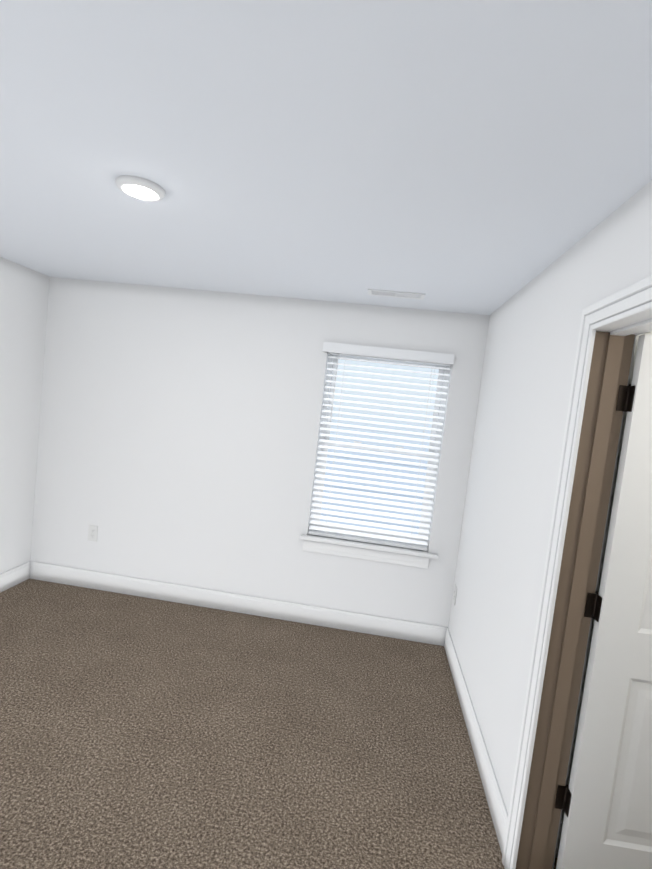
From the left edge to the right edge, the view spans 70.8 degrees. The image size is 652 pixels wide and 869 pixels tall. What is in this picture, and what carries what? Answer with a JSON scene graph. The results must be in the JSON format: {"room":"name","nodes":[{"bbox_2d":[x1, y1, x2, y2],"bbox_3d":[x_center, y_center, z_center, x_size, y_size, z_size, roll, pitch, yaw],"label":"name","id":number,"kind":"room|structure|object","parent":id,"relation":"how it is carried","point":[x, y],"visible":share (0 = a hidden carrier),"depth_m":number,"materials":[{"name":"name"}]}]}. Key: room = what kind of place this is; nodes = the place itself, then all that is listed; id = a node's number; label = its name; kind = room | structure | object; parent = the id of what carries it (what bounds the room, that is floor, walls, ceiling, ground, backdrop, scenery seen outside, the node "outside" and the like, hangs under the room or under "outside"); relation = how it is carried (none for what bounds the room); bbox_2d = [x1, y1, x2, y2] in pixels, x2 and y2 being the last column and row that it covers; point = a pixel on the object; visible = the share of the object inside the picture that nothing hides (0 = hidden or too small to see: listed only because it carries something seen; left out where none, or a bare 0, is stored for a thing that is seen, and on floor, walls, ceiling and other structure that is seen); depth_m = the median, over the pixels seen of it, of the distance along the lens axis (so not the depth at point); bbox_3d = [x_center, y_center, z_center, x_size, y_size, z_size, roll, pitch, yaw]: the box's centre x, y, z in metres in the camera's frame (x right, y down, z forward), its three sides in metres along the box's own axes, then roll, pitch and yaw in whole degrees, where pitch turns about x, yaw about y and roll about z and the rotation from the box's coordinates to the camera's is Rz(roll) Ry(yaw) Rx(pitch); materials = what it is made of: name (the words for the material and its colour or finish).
{"room":"empty bedroom","nodes":[
{"label":"empty bedroom","id":0,"kind":"room"},
{"bbox_2d":[0,257,49,573],"bbox_3d":[-2.588,0.065,1.836,0.140,2.440,3.760,7,4,6],"label":"wall","id":1,"kind":"structure","parent":0,"point":[24,293],"depth_m":3.48,"materials":[{"name":"white paint"}]},
{"bbox_2d":[0,561,31,592],"bbox_3d":[-2.631,1.209,1.976,0.014,0.142,3.620,7,4,6],"label":"baseboard","id":2,"kind":"structure","parent":1,"relation":"attached to","point":[10,578],"depth_m":3.61,"materials":[{"name":"paint"}]},
{"bbox_2d":[0,579,504,868],"bbox_3d":[-0.946,1.511,1.802,3.490,0.060,3.660,7,4,6],"label":"floor","id":3,"kind":"structure","parent":0,"point":[137,732],"depth_m":2.23,"materials":[{"name":"carpet"}]},
{"bbox_2d":[30,277,489,626],"bbox_3d":[-0.632,0.162,3.596,3.657,2.440,0.160,7,4,6],"label":"wall","id":4,"kind":"structure","parent":0,"point":[179,433],"depth_m":3.53,"materials":[{"name":"white paint"}]},
{"bbox_2d":[88,525,97,541],"bbox_3d":[-1.874,0.795,3.687,0.076,0.126,0.009,7,4,6],"label":"outlet","id":5,"kind":"object","parent":4,"relation":"attached to","point":[92,532],"visible":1,"depth_m":3.68,"materials":[{"name":"plastic"}]},
{"bbox_2d":[32,561,443,644],"bbox_3d":[-0.753,1.308,3.586,3.347,0.142,0.014,7,4,6],"label":"baseboard","id":6,"kind":"structure","parent":4,"relation":"attached to","point":[320,616],"depth_m":3.57,"materials":[{"name":"paint"}]},
{"bbox_2d":[302,540,428,568],"bbox_3d":[0.291,0.893,3.442,0.943,0.095,0.019,7,4,6],"label":"trim","id":7,"kind":"structure","parent":4,"relation":"attached to","point":[366,554],"depth_m":3.43,"materials":[{"name":"paint"}]},
{"bbox_2d":[300,534,437,558],"bbox_3d":[0.320,0.833,3.472,1.030,0.025,0.137,7,4,6],"label":"window sill","id":8,"kind":"structure","parent":4,"relation":"attached to","point":[373,546],"depth_m":3.42,"materials":[{"name":"paint"}]},
{"bbox_2d":[309,354,449,546],"bbox_3d":[0.401,0.103,3.524,0.913,1.435,0.065,7,4,6],"label":"window unit","id":9,"kind":"structure","parent":4,"relation":"in","point":[439,383],"depth_m":3.51,"materials":[{"name":"white plastic"}]},
{"bbox_2d":[308,342,454,550],"bbox_3d":[0.375,0.090,3.416,0.946,1.452,0.091,7,4,6],"label":"window blinds","id":10,"kind":"object","parent":9,"relation":"attached to","point":[402,355],"visible":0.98,"depth_m":3.43,"materials":[{"name":"white plastic"}]},
{"bbox_2d":[0,0,651,314],"bbox_3d":[0.223,-0.883,1.546,5.530,0.100,3.920,7,4,6],"label":"ceiling","id":11,"kind":"structure","parent":0,"point":[485,157],"depth_m":1.31,"materials":[{"name":"white paint"}]},
{"bbox_2d":[115,175,164,200],"bbox_3d":[-0.713,-0.939,1.764,0.178,0.025,0.178,7,4,6],"label":"recessed light","id":12,"kind":"object","parent":11,"relation":"in","point":[140,188],"visible":1,"depth_m":1.73,"materials":[{"name":"paint"}]},
{"bbox_2d":[368,289,424,299],"bbox_3d":[0.449,-0.899,2.946,0.360,0.010,0.130,7,4,6],"label":"ceiling vent","id":13,"kind":"object","parent":11,"relation":"in","point":[388,293],"visible":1,"depth_m":2.93,"materials":[{"name":"silver metal"}]},
{"bbox_2d":[448,180,651,813],"bbox_3d":[0.885,0.477,1.467,0.140,2.440,3.760,7,4,6],"label":"wall","id":14,"kind":"structure","parent":0,"point":[527,372],"depth_m":2.12,"materials":[{"name":"white paint"}]},
{"bbox_2d":[453,584,456,604],"bbox_3d":[0.924,1.150,3.294,0.009,0.126,0.076,7,4,6],"label":"outlet","id":15,"kind":"object","parent":14,"relation":"attached to","point":[454,594],"visible":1,"depth_m":3.28,"materials":[{"name":"plastic"}]},
{"bbox_2d":[440,627,507,853],"bbox_3d":[0.800,1.549,2.598,0.014,0.142,1.614,7,4,6],"label":"baseboard","id":16,"kind":"structure","parent":14,"relation":"attached to","point":[499,814],"depth_m":2.27,"materials":[{"name":"paint"}]},
{"bbox_2d":[502,275,651,868],"bbox_3d":[0.848,0.637,1.297,0.183,2.137,0.917,7,4,6],"label":"door frame","id":17,"kind":"structure","parent":14,"relation":"in","point":[597,448],"depth_m":1.65,"materials":[{"name":"paint"}]},
{"bbox_2d":[555,334,651,868],"bbox_3d":[1.285,0.707,1.606,0.725,2.030,0.163,7,4,6],"label":"door","id":18,"kind":"structure","parent":14,"relation":"in","point":[603,801],"depth_m":1.62,"materials":[{"name":"paint"}]},
{"bbox_2d":[561,331,651,821],"bbox_3d":[1.855,0.564,1.770,1.733,2.440,0.190,7,4,6],"label":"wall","id":19,"kind":"structure","parent":0,"point":[603,556],"depth_m":1.76,"materials":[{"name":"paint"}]},
{"bbox_2d":[556,821,562,857],"bbox_3d":[1.187,1.646,1.804,0.658,0.142,0.014,7,4,6],"label":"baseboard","id":20,"kind":"structure","parent":19,"relation":"attached to","point":[559,839],"depth_m":1.81,"materials":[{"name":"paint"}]},
{"label":"outside","id":21,"kind":"structure","parent":0,"visible":0},
{"bbox_2d":[320,359,438,533],"bbox_3d":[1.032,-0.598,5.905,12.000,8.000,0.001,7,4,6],"label":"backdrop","id":22,"kind":"structure","parent":21,"point":[389,384],"depth_m":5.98,"materials":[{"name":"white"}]}
]}

